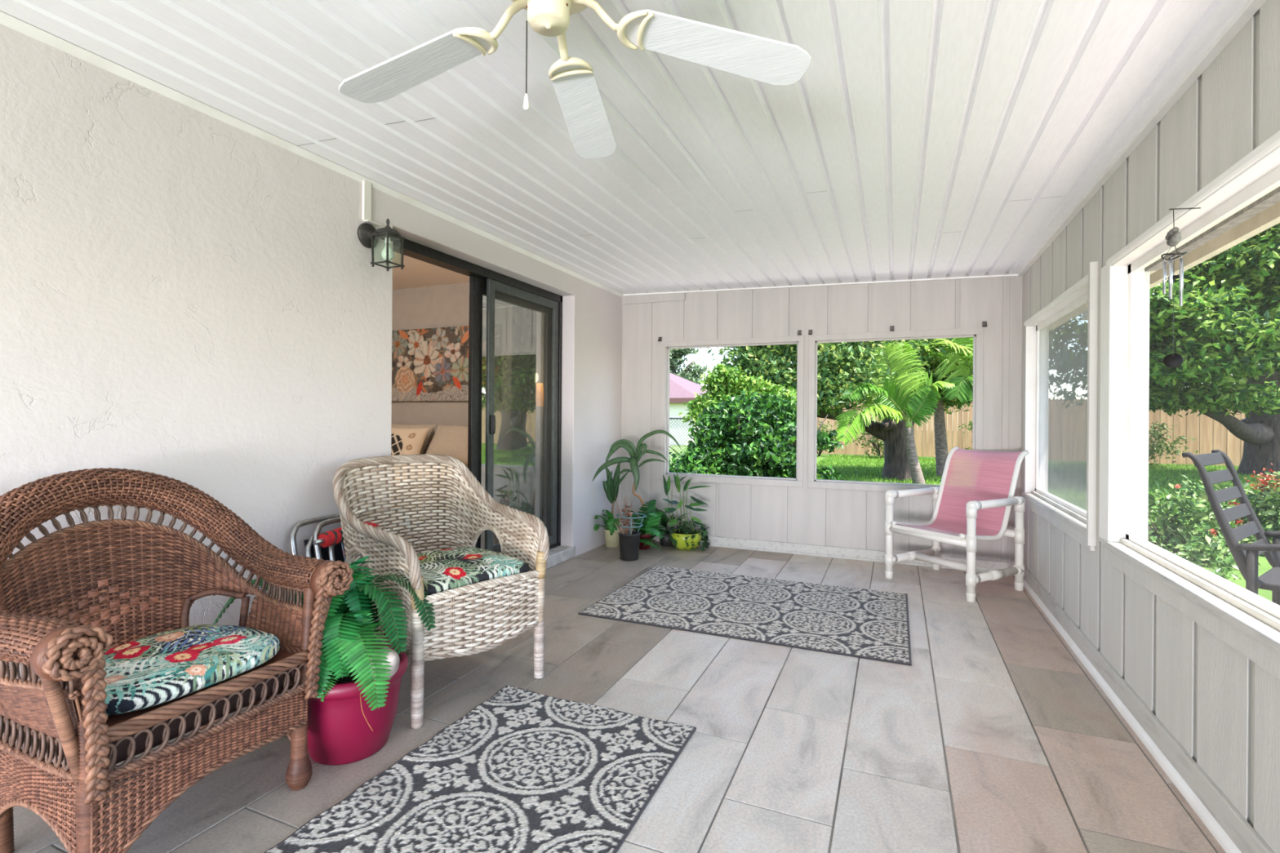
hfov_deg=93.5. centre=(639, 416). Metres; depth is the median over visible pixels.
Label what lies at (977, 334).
window
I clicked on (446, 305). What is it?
wall
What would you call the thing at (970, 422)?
shrub
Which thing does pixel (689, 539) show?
potted plant
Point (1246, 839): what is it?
baseboard
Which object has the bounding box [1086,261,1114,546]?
trim
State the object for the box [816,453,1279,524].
grass
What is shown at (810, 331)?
hook
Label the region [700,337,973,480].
shade tree
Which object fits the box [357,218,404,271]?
wall lantern
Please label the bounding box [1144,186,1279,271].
trim
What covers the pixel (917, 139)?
ceiling
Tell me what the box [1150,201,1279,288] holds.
trim
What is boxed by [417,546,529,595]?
seat cushion
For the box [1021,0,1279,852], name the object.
wall
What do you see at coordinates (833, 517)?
wall
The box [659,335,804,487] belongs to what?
window
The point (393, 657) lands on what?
shell
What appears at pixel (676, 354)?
tree
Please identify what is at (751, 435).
shrub
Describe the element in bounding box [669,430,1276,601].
ground
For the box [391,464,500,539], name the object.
bed
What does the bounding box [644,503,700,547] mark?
leafy plant
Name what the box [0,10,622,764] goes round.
wall
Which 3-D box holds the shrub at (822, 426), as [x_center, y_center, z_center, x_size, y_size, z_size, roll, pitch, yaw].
[5.863,0.715,19.585,1.427,1.172,1.438,0,0,23]
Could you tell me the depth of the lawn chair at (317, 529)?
2.49 m
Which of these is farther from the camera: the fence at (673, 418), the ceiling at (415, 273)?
the fence at (673, 418)
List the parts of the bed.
mattress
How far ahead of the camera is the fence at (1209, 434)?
16.96 m
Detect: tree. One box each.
[669,347,709,385]
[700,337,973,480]
[1148,222,1279,477]
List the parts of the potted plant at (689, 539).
pot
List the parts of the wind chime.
striker cord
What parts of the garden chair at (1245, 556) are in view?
rail, leg, arm, seat, arm, leg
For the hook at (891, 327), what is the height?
0.038 m
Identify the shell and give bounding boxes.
[365,648,399,678]
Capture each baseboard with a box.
[621,528,1008,569]
[1023,565,1274,852]
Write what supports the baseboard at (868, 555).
attached to the wall at (833, 517)
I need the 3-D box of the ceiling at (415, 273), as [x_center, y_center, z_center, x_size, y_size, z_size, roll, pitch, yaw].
[-3.226,-1.484,4.597,4.440,0.120,4.520,0,0,23]
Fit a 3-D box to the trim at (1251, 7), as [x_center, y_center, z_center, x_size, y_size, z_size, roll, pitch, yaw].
[-0.095,-1.057,1.658,3.110,0.095,6.970,0,0,23]
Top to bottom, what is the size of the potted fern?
0.604 m
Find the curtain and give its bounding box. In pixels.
[510,304,537,515]
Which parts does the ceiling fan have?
blade, pull knob, pull chain, blade, blade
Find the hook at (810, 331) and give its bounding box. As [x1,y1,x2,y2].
[808,329,812,334]
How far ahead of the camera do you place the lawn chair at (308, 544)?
2.51 m
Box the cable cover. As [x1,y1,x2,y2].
[361,179,381,226]
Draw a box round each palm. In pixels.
[833,341,955,484]
[899,337,973,477]
[920,337,973,403]
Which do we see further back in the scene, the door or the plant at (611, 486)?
the plant at (611, 486)
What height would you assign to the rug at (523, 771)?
0.020 m
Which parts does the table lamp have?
lamp shade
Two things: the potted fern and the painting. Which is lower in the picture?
the potted fern
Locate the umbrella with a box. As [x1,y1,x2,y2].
[314,517,389,547]
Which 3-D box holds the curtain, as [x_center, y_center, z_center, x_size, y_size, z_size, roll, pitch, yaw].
[-0.902,-0.027,4.667,0.044,2.000,0.320,0,0,23]
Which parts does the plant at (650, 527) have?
pot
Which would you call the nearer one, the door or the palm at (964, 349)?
the door
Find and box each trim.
[0,0,1266,297]
[434,545,575,615]
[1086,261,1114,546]
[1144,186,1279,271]
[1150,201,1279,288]
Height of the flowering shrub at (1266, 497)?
1.207 m
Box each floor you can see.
[13,541,1226,852]
[413,529,498,551]
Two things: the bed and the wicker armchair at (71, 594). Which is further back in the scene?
the bed
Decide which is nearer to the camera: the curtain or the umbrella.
the umbrella
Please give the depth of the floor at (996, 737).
2.07 m
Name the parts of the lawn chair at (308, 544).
seat frame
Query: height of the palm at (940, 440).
3.676 m
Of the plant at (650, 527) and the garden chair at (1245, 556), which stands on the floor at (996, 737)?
the plant at (650, 527)
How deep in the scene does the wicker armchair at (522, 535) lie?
2.51 m
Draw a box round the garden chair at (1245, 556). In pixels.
[1182,449,1279,605]
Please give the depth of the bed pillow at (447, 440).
5.96 m
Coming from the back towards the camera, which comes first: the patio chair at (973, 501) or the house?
the house
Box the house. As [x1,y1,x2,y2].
[669,372,706,444]
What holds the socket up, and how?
attached to the wall lantern
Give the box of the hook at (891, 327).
[889,325,893,331]
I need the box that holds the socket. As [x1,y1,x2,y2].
[384,237,391,243]
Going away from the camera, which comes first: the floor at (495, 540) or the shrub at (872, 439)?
the floor at (495, 540)
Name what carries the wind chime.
hanging from the window at (1245, 620)
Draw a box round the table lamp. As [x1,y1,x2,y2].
[535,382,543,457]
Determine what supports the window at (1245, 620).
in the wall at (1223, 708)
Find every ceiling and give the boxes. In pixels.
[0,0,1248,294]
[392,251,469,289]
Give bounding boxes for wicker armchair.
[0,467,353,852]
[332,453,549,728]
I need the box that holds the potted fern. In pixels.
[213,555,435,765]
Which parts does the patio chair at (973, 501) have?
leg, arm rail, rail, sling rail, leg, seat rail, leg, sling rail, arm rail, rail, leg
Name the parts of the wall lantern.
wall plate, bulb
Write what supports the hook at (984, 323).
attached to the wall at (833, 517)
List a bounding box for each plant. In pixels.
[591,430,682,550]
[593,462,631,547]
[614,494,646,560]
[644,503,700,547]
[662,473,710,551]
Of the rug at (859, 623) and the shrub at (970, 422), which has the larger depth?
the shrub at (970, 422)
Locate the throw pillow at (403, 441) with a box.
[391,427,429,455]
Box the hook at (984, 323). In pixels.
[982,321,986,326]
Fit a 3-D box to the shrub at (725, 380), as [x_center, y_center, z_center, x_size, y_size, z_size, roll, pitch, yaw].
[1.585,0.230,9.480,2.150,2.095,1.286,0,0,-22]
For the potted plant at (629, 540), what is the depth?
4.58 m
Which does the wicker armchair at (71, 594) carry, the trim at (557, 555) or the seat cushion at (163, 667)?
the seat cushion at (163, 667)
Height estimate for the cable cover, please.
0.196 m
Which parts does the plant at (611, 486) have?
pot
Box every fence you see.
[669,416,695,462]
[817,400,1244,466]
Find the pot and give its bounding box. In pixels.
[291,644,408,765]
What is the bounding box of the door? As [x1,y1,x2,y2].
[392,238,562,553]
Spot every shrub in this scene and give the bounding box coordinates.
[669,363,796,456]
[669,390,848,479]
[817,421,842,456]
[851,408,915,458]
[957,418,972,449]
[1147,475,1261,579]
[1148,419,1198,466]
[1191,462,1279,556]
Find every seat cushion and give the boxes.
[102,624,279,715]
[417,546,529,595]
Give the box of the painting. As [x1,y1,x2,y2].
[391,324,502,400]
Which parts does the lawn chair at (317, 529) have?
frame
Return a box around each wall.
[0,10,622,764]
[391,282,544,466]
[621,272,1022,568]
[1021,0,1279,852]
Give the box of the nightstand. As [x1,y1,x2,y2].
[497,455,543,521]
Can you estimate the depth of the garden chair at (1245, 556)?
3.31 m
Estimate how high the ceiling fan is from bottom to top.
0.357 m
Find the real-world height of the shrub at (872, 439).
1.727 m
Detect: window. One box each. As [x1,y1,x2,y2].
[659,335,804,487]
[808,327,983,491]
[1022,274,1094,551]
[1102,129,1279,679]
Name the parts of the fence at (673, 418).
rail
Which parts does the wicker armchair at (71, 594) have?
leg, apron panel, arm post, leg, panel, rail, apron rail, seat, seat rail, apron panel, leg, apron panel, leg, arm post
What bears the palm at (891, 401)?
on the ground at (1265, 566)
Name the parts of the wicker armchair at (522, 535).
leg, seat, leg, panel, leg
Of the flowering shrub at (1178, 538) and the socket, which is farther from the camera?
the flowering shrub at (1178, 538)
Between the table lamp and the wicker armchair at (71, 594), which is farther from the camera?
the table lamp
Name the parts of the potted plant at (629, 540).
pot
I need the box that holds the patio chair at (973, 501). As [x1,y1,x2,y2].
[884,446,1028,602]
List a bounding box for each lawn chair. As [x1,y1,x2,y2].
[289,508,390,595]
[312,508,432,644]
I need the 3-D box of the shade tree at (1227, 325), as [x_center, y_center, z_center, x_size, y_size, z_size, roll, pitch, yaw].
[12.325,-1.955,12.641,8.326,6.802,6.979,0,0,2]
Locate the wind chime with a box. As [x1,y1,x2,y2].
[1160,207,1200,368]
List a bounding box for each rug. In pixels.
[263,685,696,852]
[577,565,911,666]
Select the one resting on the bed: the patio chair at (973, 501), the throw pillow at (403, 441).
the throw pillow at (403, 441)
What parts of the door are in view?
handle, glass panel frame, screen panel frame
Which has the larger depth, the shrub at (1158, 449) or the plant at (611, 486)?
the shrub at (1158, 449)
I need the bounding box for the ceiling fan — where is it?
[338,0,811,159]
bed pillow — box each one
[425,425,485,465]
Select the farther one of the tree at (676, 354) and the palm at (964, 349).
the tree at (676, 354)
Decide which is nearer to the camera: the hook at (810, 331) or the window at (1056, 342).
the window at (1056, 342)
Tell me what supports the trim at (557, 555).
attached to the wall at (188, 295)
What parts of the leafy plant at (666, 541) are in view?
pot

